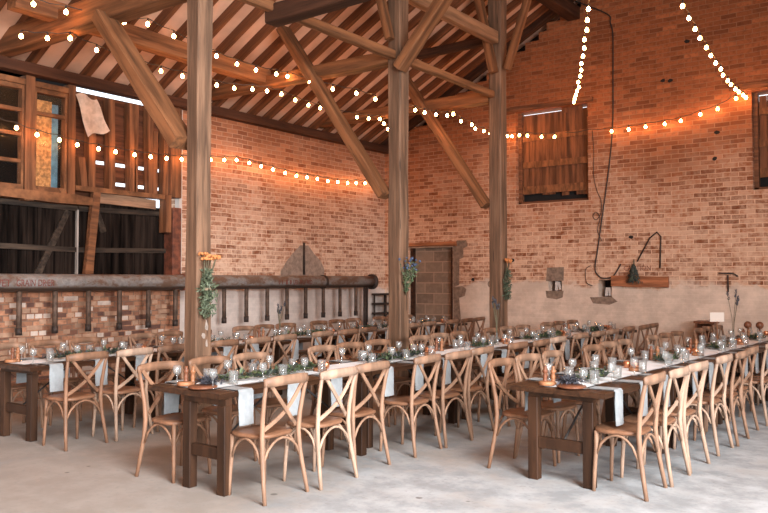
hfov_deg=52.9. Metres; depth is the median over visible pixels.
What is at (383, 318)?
dining chair
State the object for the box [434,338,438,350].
pepper mill
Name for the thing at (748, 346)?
napkin
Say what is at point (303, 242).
rod
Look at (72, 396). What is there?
dining chair
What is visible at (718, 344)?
greenery garland
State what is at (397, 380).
dining chair
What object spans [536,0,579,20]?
purlin
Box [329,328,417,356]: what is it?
trestle table
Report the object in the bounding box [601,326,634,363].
dining chair
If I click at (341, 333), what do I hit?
dining chair
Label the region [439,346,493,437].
dining chair
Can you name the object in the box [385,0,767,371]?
wall
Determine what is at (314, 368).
wood slice
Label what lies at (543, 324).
dining chair
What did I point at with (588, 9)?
string light
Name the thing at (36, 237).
door
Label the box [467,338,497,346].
greenery garland
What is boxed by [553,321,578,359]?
dining chair
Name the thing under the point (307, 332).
greenery garland
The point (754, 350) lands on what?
dining chair
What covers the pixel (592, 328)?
greenery garland
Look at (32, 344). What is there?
dining chair
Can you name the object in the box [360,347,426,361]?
greenery garland
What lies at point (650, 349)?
pepper mill
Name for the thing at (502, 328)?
dining chair
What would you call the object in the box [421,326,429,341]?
napkin
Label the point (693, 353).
wood slice
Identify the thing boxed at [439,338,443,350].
pepper mill
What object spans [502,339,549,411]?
dining chair
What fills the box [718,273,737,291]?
iron bracket
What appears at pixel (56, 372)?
napkin
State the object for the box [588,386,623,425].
napkin
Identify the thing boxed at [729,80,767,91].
beam
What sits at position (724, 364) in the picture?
napkin
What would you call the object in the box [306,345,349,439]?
dining chair
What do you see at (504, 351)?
napkin
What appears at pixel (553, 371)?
pepper mill
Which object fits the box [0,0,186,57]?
tie beam
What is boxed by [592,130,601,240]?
cable
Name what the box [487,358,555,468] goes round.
dining chair
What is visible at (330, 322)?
dining chair
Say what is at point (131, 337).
dining chair
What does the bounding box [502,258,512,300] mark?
bunch
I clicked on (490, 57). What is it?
brace
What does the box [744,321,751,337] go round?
candlestick
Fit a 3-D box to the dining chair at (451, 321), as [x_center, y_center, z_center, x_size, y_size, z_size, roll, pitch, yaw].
[1.046,1.564,13.705,0.509,0.914,0.501,-1,-2,32]
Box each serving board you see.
[188,384,217,389]
[557,384,585,388]
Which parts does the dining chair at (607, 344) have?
leg, rail, leg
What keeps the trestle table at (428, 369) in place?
on the floor
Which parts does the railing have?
support leg, support leg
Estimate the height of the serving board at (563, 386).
0.016 m
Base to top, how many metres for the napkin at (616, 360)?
0.272 m
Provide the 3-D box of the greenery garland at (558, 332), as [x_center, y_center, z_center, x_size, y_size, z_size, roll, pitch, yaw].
[2.345,1.115,11.212,0.334,0.116,1.264,-1,-2,37]
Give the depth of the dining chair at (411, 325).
12.53 m
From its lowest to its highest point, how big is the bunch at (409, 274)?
0.514 m
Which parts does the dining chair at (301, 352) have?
rail, seat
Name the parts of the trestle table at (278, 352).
leg, leg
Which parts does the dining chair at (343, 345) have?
leg, rail, seat, leg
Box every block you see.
[555,281,559,290]
[557,282,561,289]
[605,287,608,295]
[608,287,611,295]
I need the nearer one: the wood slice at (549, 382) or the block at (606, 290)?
the wood slice at (549, 382)
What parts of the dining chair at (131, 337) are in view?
rail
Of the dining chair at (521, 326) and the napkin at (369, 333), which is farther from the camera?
the napkin at (369, 333)
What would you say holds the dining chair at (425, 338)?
on the floor
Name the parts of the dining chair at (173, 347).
leg, seat, leg, leg, rail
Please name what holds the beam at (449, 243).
attached to the wall at (690, 182)
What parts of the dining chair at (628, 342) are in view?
rail, leg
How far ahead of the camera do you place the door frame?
10.98 m
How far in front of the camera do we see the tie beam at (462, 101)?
13.23 m
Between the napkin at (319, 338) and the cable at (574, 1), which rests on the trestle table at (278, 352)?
the napkin at (319, 338)
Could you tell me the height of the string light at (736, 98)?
0.404 m
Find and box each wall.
[0,91,384,401]
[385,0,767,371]
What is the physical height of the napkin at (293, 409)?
0.272 m
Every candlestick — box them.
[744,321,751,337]
[756,322,763,333]
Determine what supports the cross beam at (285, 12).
attached to the beam at (313, 23)
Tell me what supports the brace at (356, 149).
attached to the timber post at (398, 80)
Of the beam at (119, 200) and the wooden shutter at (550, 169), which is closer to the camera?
the beam at (119, 200)
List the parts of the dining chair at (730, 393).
leg, leg, seat, leg, rail, leg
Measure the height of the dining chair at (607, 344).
0.914 m
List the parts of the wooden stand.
panel, panel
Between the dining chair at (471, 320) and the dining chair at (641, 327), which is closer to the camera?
the dining chair at (641, 327)
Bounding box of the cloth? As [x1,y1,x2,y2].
[76,93,109,136]
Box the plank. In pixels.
[611,276,668,287]
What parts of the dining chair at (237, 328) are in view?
rail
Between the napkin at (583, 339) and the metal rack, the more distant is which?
the metal rack
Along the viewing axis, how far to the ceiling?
12.58 m
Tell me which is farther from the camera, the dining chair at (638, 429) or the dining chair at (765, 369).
the dining chair at (765, 369)
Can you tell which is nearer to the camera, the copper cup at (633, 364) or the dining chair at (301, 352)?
the copper cup at (633, 364)
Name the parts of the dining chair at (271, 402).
leg, rail, leg, leg, seat, leg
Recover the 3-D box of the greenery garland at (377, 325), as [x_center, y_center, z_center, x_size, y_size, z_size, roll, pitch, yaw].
[-0.196,1.173,13.107,0.424,0.123,1.059,-1,-2,22]
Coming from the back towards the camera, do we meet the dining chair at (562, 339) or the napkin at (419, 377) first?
the dining chair at (562, 339)
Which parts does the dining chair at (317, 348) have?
leg, rail, leg, leg, seat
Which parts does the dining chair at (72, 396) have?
leg, leg, seat, leg, rail, leg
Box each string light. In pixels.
[0,118,365,184]
[19,30,387,130]
[31,0,376,100]
[409,105,555,137]
[565,94,737,132]
[573,0,590,103]
[680,0,747,98]
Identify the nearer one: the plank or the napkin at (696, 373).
the napkin at (696, 373)
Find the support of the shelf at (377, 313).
attached to the metal rack
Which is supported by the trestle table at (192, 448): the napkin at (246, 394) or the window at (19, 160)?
the napkin at (246, 394)
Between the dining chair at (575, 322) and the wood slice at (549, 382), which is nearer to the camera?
the wood slice at (549, 382)
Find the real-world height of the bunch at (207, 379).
0.168 m
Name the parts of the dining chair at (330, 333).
seat, leg, rail, leg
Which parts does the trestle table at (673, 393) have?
leg, leg, leg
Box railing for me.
[0,274,378,341]
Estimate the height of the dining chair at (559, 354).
0.914 m
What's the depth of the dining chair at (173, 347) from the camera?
8.27 m
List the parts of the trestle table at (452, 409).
leg, leg, leg, leg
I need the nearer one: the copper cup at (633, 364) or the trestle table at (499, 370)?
the copper cup at (633, 364)
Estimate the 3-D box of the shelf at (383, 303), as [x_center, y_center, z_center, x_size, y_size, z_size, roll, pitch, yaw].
[0.025,0.996,16.269,0.360,0.040,0.450,-1,-2,37]
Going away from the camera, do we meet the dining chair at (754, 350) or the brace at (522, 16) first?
the dining chair at (754, 350)
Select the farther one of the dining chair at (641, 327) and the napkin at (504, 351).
the dining chair at (641, 327)
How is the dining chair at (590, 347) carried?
on the floor
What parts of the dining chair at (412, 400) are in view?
leg, leg, seat, leg, rail, leg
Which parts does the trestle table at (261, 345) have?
leg, leg, leg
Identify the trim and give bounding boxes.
[175,110,182,262]
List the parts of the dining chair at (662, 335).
rail, leg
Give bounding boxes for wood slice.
[4,359,17,362]
[177,381,193,385]
[313,367,326,370]
[539,380,554,385]
[629,367,642,371]
[692,352,703,355]
[736,342,746,344]
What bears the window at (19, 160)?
in the wall at (262, 218)
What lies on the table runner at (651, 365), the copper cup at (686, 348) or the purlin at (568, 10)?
the copper cup at (686, 348)
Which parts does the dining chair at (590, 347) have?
leg, rail, leg, leg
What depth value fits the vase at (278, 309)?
11.20 m
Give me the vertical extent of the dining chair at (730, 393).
0.914 m
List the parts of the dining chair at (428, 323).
leg, rail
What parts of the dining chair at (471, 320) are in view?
leg, rail, leg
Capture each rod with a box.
[303,242,304,274]
[637,232,661,267]
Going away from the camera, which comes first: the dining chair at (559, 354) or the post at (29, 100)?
the dining chair at (559, 354)
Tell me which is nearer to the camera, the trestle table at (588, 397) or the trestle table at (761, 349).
the trestle table at (588, 397)
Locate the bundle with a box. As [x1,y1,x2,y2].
[625,259,642,283]
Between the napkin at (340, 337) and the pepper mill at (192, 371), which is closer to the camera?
the pepper mill at (192, 371)
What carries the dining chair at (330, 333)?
on the floor
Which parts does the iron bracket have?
stem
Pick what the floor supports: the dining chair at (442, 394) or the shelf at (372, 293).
the dining chair at (442, 394)
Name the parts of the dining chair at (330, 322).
rail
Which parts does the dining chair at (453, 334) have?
rail, seat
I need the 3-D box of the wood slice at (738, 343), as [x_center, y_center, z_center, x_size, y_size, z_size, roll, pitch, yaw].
[4.645,1.130,10.025,0.130,0.030,0.130,-1,-2,37]
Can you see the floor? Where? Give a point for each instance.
(94, 475)
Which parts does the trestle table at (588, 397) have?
leg, leg, leg, leg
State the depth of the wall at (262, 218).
13.42 m
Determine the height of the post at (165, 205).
0.590 m
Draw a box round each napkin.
[16,357,40,383]
[37,362,63,391]
[90,359,107,385]
[133,354,146,380]
[164,380,183,413]
[220,346,231,368]
[221,386,253,425]
[242,343,258,364]
[254,369,272,398]
[287,383,300,415]
[290,339,298,359]
[304,337,321,355]
[313,374,342,406]
[328,359,351,362]
[333,335,344,353]
[363,332,373,348]
[385,366,393,396]
[398,361,423,389]
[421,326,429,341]
[440,325,444,332]
[441,357,450,384]
[480,354,486,376]
[494,349,506,372]
[524,347,528,367]
[525,377,555,410]
[550,343,554,362]
[553,372,578,402]
[565,340,569,359]
[568,337,584,355]
[577,367,598,370]
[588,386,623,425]
[614,360,638,361]
[615,379,647,416]
[640,373,669,406]
[671,366,697,395]
[688,361,713,387]
[703,357,727,384]
[725,352,747,376]
[736,349,758,372]
[748,346,767,368]
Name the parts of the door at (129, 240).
rail, rail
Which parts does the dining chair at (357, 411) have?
leg, leg, seat, leg, rail, leg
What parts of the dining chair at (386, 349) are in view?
seat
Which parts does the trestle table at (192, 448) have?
leg, leg, leg, leg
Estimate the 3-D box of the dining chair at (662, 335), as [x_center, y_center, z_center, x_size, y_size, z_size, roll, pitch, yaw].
[3.816,1.449,9.934,0.509,0.914,0.501,-1,-2,39]
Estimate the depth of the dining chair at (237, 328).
11.57 m
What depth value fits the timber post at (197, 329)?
7.54 m
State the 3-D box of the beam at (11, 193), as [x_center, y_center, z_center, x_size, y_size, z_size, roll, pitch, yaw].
[-5.064,-0.826,10.000,0.220,0.140,2.730,-1,-2,37]
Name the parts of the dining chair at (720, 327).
rail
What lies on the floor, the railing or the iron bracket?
the railing
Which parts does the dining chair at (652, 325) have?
rail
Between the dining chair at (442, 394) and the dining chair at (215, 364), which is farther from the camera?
the dining chair at (215, 364)
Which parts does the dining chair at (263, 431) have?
leg, seat, leg, leg, rail, leg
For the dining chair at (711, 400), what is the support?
on the floor
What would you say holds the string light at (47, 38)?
hanging from the tie beam at (78, 22)
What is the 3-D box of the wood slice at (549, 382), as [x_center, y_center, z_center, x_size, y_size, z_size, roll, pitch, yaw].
[1.303,1.013,6.178,0.130,0.030,0.130,-1,-2,37]
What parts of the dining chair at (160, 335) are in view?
leg, rail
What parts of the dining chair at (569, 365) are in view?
seat, leg, rail, leg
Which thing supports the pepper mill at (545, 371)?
on the wood slice at (549, 382)
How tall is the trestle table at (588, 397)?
0.752 m
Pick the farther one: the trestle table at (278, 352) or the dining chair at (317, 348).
the trestle table at (278, 352)
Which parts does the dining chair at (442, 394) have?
leg, leg, seat, leg, rail, leg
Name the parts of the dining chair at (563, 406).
leg, rail, leg, leg, seat, leg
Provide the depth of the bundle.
13.34 m
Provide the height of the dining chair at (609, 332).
0.914 m
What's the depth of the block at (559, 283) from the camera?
14.33 m
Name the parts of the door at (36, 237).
rail, rail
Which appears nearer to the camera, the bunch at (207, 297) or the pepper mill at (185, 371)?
the pepper mill at (185, 371)
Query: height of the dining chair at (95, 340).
0.914 m
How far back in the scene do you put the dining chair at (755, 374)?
9.13 m
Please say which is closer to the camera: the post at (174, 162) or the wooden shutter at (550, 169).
the post at (174, 162)
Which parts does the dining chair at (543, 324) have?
rail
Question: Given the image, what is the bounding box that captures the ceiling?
[0,0,580,146]
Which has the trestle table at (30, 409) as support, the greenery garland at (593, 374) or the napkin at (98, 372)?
the napkin at (98, 372)
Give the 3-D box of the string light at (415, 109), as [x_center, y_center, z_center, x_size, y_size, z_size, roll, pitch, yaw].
[1.634,-2.324,13.092,1.012,0.223,3.693,-1,-2,38]
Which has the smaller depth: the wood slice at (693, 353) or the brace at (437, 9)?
the wood slice at (693, 353)
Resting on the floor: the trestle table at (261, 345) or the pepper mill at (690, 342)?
the trestle table at (261, 345)
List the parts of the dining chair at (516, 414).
leg, rail, leg, seat, leg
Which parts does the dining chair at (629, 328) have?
seat, rail, leg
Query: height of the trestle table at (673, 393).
0.752 m
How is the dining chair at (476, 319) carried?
on the floor
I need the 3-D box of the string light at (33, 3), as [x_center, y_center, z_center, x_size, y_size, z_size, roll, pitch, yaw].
[-2.118,-2.593,10.228,0.747,0.346,5.045,-2,-2,44]
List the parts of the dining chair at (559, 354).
leg, rail, leg, seat, leg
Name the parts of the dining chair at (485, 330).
rail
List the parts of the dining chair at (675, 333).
rail, leg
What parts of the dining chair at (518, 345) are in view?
leg, leg, seat, leg, rail, leg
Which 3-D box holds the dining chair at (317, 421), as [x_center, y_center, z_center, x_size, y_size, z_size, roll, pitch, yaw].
[-0.499,1.335,6.191,0.509,0.914,0.501,-1,-2,35]
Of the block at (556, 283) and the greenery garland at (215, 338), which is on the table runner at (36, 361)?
the greenery garland at (215, 338)
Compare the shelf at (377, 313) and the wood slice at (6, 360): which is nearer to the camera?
the wood slice at (6, 360)
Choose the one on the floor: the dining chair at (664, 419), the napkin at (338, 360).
the dining chair at (664, 419)
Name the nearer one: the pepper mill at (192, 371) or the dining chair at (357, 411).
the pepper mill at (192, 371)
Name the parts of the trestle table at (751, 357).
leg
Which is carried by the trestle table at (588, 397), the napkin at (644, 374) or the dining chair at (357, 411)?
the napkin at (644, 374)
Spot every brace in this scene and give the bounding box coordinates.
[91,9,186,149]
[276,26,388,198]
[376,0,394,41]
[393,0,452,72]
[409,76,489,208]
[474,0,498,74]
[503,0,531,69]
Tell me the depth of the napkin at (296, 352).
10.80 m
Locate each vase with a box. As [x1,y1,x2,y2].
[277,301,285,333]
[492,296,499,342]
[726,289,738,341]
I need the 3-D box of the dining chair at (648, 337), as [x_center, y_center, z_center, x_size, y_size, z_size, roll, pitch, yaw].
[3.517,1.437,9.543,0.509,0.914,0.501,-1,-2,38]
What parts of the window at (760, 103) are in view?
rail, rail, rail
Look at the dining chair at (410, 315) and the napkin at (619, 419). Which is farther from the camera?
the dining chair at (410, 315)
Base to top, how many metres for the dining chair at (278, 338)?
0.914 m
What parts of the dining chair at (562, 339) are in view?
seat, rail, leg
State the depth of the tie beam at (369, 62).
11.27 m
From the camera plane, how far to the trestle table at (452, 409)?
7.90 m
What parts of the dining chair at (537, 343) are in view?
leg, seat, leg, rail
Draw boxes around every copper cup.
[322,361,329,368]
[623,361,630,367]
[631,362,638,366]
[685,347,691,353]
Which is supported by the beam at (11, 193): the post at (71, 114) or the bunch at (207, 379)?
the post at (71, 114)
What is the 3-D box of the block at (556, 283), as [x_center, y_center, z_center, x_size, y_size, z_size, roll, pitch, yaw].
[3.234,0.549,14.406,0.058,0.172,0.100,-1,-2,37]
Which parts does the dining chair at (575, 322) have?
rail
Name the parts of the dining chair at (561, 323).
rail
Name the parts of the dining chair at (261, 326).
rail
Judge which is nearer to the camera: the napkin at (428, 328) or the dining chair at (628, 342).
the dining chair at (628, 342)
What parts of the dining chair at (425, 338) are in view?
rail, leg, seat, leg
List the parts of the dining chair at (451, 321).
rail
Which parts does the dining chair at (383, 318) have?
rail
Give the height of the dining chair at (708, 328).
0.914 m
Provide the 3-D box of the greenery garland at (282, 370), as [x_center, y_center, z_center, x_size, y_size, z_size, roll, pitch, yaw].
[-0.973,0.979,6.765,0.334,0.116,1.264,-1,-2,37]
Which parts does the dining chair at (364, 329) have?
seat, rail, leg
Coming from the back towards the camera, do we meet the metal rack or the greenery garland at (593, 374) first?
the metal rack
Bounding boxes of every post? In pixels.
[18,75,34,200]
[63,84,75,204]
[159,195,171,232]
[164,207,180,274]
[168,107,181,198]
[184,0,212,443]
[388,0,408,397]
[488,0,507,372]
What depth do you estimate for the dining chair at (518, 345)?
8.62 m
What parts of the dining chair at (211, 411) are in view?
rail, seat, leg, leg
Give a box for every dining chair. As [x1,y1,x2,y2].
[0,342,43,432]
[25,339,81,425]
[42,351,108,451]
[68,337,120,418]
[92,347,153,441]
[128,333,170,382]
[133,343,183,431]
[135,361,211,483]
[157,331,183,402]
[188,356,256,460]
[210,330,226,371]
[210,339,238,420]
[223,336,270,397]
[228,372,308,505]
[232,326,270,365]
[232,352,296,458]
[253,334,296,397]
[255,324,290,361]
[275,323,307,360]
[283,366,357,489]
[293,330,333,399]
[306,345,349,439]
[310,320,328,355]
[316,329,357,392]
[321,361,390,470]
[328,319,361,353]
[336,342,389,426]
[340,327,376,379]
[345,318,376,353]
[364,339,414,424]
[369,326,387,374]
[372,316,387,348]
[379,354,442,457]
[409,314,428,344]
[409,321,435,349]
[409,322,421,349]
[409,335,442,406]
[414,350,472,447]
[427,319,458,365]
[430,333,474,407]
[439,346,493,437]
[445,318,473,363]
[450,331,492,399]
[457,317,485,362]
[477,341,528,426]
[483,328,521,394]
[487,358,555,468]
[500,326,516,357]
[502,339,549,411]
[515,324,550,366]
[515,353,579,462]
[520,336,566,400]
[540,322,575,359]
[541,350,601,448]
[549,332,588,374]
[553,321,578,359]
[566,330,604,371]
[567,320,597,371]
[580,328,618,367]
[583,344,637,422]
[592,371,667,501]
[600,341,651,423]
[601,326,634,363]
[615,324,649,359]
[617,339,653,406]
[620,365,690,486]
[625,323,658,358]
[643,360,710,473]
[646,335,691,405]
[659,333,702,407]
[671,331,708,386]
[673,353,733,455]
[693,328,734,383]
[693,349,749,446]
[702,326,739,371]
[706,346,758,434]
[712,325,749,372]
[728,343,767,425]
[743,372,767,410]
[753,368,766,404]
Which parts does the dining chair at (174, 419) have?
leg, rail, leg, seat, leg, leg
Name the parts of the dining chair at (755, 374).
seat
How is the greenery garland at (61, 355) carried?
on the table runner at (36, 361)
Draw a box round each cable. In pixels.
[574,1,620,278]
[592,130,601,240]
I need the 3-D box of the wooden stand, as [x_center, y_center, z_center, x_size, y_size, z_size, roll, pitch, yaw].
[5.216,1.510,12.474,0.320,0.940,0.320,-1,-2,37]
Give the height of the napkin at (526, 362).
0.272 m
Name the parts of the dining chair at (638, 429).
leg, leg, seat, leg, rail, leg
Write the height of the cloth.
0.610 m
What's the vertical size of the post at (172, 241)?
1.270 m
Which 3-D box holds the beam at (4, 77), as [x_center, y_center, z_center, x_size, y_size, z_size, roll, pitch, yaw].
[-5.139,-2.344,9.937,0.150,0.080,2.465,-1,-2,37]
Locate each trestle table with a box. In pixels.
[0,352,176,441]
[147,339,280,413]
[148,367,370,496]
[239,334,357,394]
[314,352,465,447]
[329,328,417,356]
[409,323,467,347]
[415,342,542,419]
[493,336,593,395]
[506,365,669,489]
[555,329,636,372]
[601,352,734,447]
[663,342,764,419]
[711,335,767,400]
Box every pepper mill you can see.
[10,347,14,358]
[15,347,20,361]
[183,366,188,380]
[190,366,195,384]
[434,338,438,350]
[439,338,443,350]
[542,366,547,380]
[550,366,556,384]
[649,346,652,359]
[655,346,659,360]
[688,338,691,347]
[742,328,744,338]
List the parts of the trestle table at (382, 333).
leg, leg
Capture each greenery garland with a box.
[42,344,126,358]
[211,337,229,341]
[214,361,319,380]
[271,328,329,335]
[352,323,387,328]
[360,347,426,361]
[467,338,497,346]
[518,329,564,338]
[572,366,614,379]
[577,324,608,331]
[647,351,686,360]
[699,340,730,348]
[741,332,765,338]
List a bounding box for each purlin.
[7,0,270,84]
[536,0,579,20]
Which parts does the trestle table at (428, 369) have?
leg, leg, leg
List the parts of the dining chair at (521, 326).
rail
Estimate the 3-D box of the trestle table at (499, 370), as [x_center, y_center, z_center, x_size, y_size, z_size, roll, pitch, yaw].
[2.302,1.564,11.149,0.857,0.752,1.835,-1,-2,37]
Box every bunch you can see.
[195,252,220,318]
[195,371,226,384]
[398,257,420,294]
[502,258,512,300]
[555,372,585,385]
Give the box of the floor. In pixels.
[0,355,767,512]
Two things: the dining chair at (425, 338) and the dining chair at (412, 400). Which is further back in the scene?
the dining chair at (425, 338)
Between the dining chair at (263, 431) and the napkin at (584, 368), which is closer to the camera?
the dining chair at (263, 431)
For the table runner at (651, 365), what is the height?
0.008 m
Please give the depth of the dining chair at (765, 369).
9.86 m
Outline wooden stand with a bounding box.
[693,320,718,378]
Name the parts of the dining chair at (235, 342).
rail, leg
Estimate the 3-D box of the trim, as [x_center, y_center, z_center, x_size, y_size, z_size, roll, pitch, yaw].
[-3.293,-0.924,12.369,0.112,2.860,0.050,-1,-2,37]
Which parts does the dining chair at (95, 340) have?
leg, rail, leg, seat, leg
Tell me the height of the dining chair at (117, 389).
0.914 m
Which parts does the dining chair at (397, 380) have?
rail, leg, seat, leg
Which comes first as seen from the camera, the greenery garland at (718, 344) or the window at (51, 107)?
the greenery garland at (718, 344)
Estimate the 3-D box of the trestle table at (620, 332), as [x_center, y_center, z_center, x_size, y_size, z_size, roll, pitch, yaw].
[3.408,1.609,12.631,0.857,0.752,1.835,-1,-2,37]
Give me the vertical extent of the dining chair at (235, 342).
0.914 m
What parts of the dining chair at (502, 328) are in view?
rail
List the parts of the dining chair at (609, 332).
rail, leg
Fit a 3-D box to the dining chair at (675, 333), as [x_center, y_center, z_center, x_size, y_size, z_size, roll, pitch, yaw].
[4.101,1.460,10.298,0.509,0.914,0.501,-1,-2,39]
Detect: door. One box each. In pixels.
[0,197,77,273]
[78,204,165,274]
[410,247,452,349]
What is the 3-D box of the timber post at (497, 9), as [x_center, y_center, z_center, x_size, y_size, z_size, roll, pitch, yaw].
[1.856,-1.393,12.573,0.236,6.750,0.234,-1,-2,37]
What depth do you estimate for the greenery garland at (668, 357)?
7.94 m
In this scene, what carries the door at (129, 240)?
in the wall at (262, 218)
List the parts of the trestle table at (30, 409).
leg, leg, leg, leg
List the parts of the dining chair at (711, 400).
leg, leg, seat, leg, rail, leg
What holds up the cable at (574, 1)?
attached to the wall at (690, 182)
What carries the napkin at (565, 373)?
on the trestle table at (588, 397)
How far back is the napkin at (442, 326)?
14.33 m
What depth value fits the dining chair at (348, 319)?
13.88 m
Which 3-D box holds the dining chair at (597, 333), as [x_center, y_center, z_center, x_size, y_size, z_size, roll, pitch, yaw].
[2.771,1.470,10.624,0.509,0.914,0.501,-1,-2,36]
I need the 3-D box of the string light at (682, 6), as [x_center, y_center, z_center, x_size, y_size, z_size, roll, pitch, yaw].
[4.598,-2.758,10.714,0.151,0.387,4.107,-1,-2,35]
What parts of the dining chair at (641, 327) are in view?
seat, leg, rail, leg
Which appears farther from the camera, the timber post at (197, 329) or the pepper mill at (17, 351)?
the pepper mill at (17, 351)
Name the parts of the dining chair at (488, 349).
leg, leg, seat, leg, rail, leg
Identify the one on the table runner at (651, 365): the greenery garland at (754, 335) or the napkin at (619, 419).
the greenery garland at (754, 335)
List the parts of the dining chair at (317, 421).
leg, leg, seat, leg, rail, leg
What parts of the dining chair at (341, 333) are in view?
seat, rail, leg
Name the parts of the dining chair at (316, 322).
rail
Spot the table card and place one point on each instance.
(717, 317)
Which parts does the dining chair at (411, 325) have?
rail, leg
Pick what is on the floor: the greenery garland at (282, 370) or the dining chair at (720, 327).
the dining chair at (720, 327)
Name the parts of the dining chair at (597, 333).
seat, leg, rail, leg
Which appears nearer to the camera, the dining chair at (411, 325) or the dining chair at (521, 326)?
the dining chair at (521, 326)
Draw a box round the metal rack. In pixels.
[372,293,388,346]
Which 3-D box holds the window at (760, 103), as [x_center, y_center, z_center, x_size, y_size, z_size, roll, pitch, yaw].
[6.609,-1.868,12.086,1.480,1.690,0.180,-1,-2,37]
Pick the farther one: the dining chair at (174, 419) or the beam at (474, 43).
the beam at (474, 43)
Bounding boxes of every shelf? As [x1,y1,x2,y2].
[372,293,388,294]
[372,302,388,304]
[372,312,388,314]
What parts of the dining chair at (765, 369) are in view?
leg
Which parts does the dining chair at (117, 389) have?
leg, leg, seat, leg, rail, leg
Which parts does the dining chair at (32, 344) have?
leg, rail, leg, seat, leg, leg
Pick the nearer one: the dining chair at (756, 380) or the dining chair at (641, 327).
the dining chair at (756, 380)
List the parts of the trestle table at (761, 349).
leg, leg, leg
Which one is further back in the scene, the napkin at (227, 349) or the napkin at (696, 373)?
the napkin at (227, 349)
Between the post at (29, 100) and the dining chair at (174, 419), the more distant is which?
the post at (29, 100)
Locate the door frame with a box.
[75,210,78,273]
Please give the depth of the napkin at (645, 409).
6.34 m
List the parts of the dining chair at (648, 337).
leg, rail, leg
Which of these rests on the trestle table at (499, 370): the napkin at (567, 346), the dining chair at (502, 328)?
the napkin at (567, 346)
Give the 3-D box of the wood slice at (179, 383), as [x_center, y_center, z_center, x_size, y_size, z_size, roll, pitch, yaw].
[-1.583,1.012,6.155,0.130,0.030,0.130,-1,-2,37]
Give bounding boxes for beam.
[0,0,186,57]
[0,55,388,153]
[0,73,68,93]
[0,187,92,205]
[75,185,164,199]
[100,193,155,208]
[211,53,387,101]
[238,0,494,97]
[265,0,370,26]
[319,92,488,128]
[408,0,497,43]
[409,241,456,246]
[417,38,482,59]
[506,97,592,113]
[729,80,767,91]
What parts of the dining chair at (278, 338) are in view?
leg, rail, leg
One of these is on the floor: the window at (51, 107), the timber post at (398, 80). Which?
the timber post at (398, 80)
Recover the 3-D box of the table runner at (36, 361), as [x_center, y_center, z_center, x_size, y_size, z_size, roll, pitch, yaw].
[-1.247,1.196,11.573,0.342,0.008,9.050,-1,-2,33]
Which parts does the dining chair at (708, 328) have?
rail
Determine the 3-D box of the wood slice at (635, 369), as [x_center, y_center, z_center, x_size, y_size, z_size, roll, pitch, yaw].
[2.329,1.042,7.138,0.130,0.030,0.130,-1,-2,37]
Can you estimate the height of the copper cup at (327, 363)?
0.065 m
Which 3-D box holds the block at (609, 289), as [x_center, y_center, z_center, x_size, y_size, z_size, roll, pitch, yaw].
[4.053,0.629,13.793,0.068,0.154,0.100,-1,-2,37]
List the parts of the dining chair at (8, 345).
leg, rail, leg, seat, leg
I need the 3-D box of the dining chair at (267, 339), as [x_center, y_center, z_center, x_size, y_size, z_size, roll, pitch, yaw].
[-1.688,1.435,9.489,0.509,0.914,0.501,-1,-2,32]
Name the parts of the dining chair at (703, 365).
leg, leg, seat, leg, rail, leg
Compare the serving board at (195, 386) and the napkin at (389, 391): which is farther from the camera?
the napkin at (389, 391)
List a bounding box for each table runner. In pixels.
[10,322,444,364]
[178,329,605,387]
[540,335,767,387]
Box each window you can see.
[0,70,67,192]
[0,71,24,188]
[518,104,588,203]
[753,93,767,189]
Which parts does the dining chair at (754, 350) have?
leg, leg, seat, leg, rail, leg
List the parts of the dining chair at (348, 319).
rail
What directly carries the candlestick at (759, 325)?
on the table runner at (651, 365)
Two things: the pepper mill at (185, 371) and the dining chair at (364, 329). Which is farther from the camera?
the dining chair at (364, 329)
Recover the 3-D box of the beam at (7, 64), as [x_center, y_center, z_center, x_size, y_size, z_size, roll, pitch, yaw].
[-5.720,-2.534,8.963,0.190,0.140,19.400,-1,-2,37]
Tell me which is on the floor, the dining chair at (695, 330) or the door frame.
the dining chair at (695, 330)
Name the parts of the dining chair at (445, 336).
rail, leg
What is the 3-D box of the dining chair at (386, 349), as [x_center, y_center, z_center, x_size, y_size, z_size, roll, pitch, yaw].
[0.036,1.518,12.185,0.509,0.914,0.501,-1,-2,33]
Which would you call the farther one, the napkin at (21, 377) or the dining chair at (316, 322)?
the dining chair at (316, 322)
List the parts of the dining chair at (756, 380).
seat, leg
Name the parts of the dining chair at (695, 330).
rail, leg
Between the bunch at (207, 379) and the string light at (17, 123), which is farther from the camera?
the string light at (17, 123)
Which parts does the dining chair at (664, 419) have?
leg, leg, seat, leg, rail, leg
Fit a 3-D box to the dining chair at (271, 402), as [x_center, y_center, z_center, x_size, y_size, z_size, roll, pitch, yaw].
[-1.120,1.366,7.209,0.509,0.914,0.501,-1,-2,37]
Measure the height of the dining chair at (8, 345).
0.914 m
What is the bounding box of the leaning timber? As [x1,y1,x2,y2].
[82,192,100,273]
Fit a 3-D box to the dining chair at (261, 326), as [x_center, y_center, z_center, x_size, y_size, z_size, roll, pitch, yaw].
[-1.702,1.508,11.886,0.509,0.914,0.501,-1,-2,32]
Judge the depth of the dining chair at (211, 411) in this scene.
6.84 m
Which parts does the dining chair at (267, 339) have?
leg, rail, leg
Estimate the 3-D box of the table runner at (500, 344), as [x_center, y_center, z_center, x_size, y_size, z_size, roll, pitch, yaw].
[1.195,1.139,9.676,0.342,0.008,9.050,-1,-2,37]
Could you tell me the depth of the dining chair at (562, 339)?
9.46 m
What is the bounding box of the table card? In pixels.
[710,312,723,341]
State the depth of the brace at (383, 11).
10.27 m
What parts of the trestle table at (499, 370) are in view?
leg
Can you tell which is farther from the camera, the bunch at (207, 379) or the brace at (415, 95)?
the brace at (415, 95)
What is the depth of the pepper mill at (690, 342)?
9.10 m
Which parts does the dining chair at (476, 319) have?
leg, rail, leg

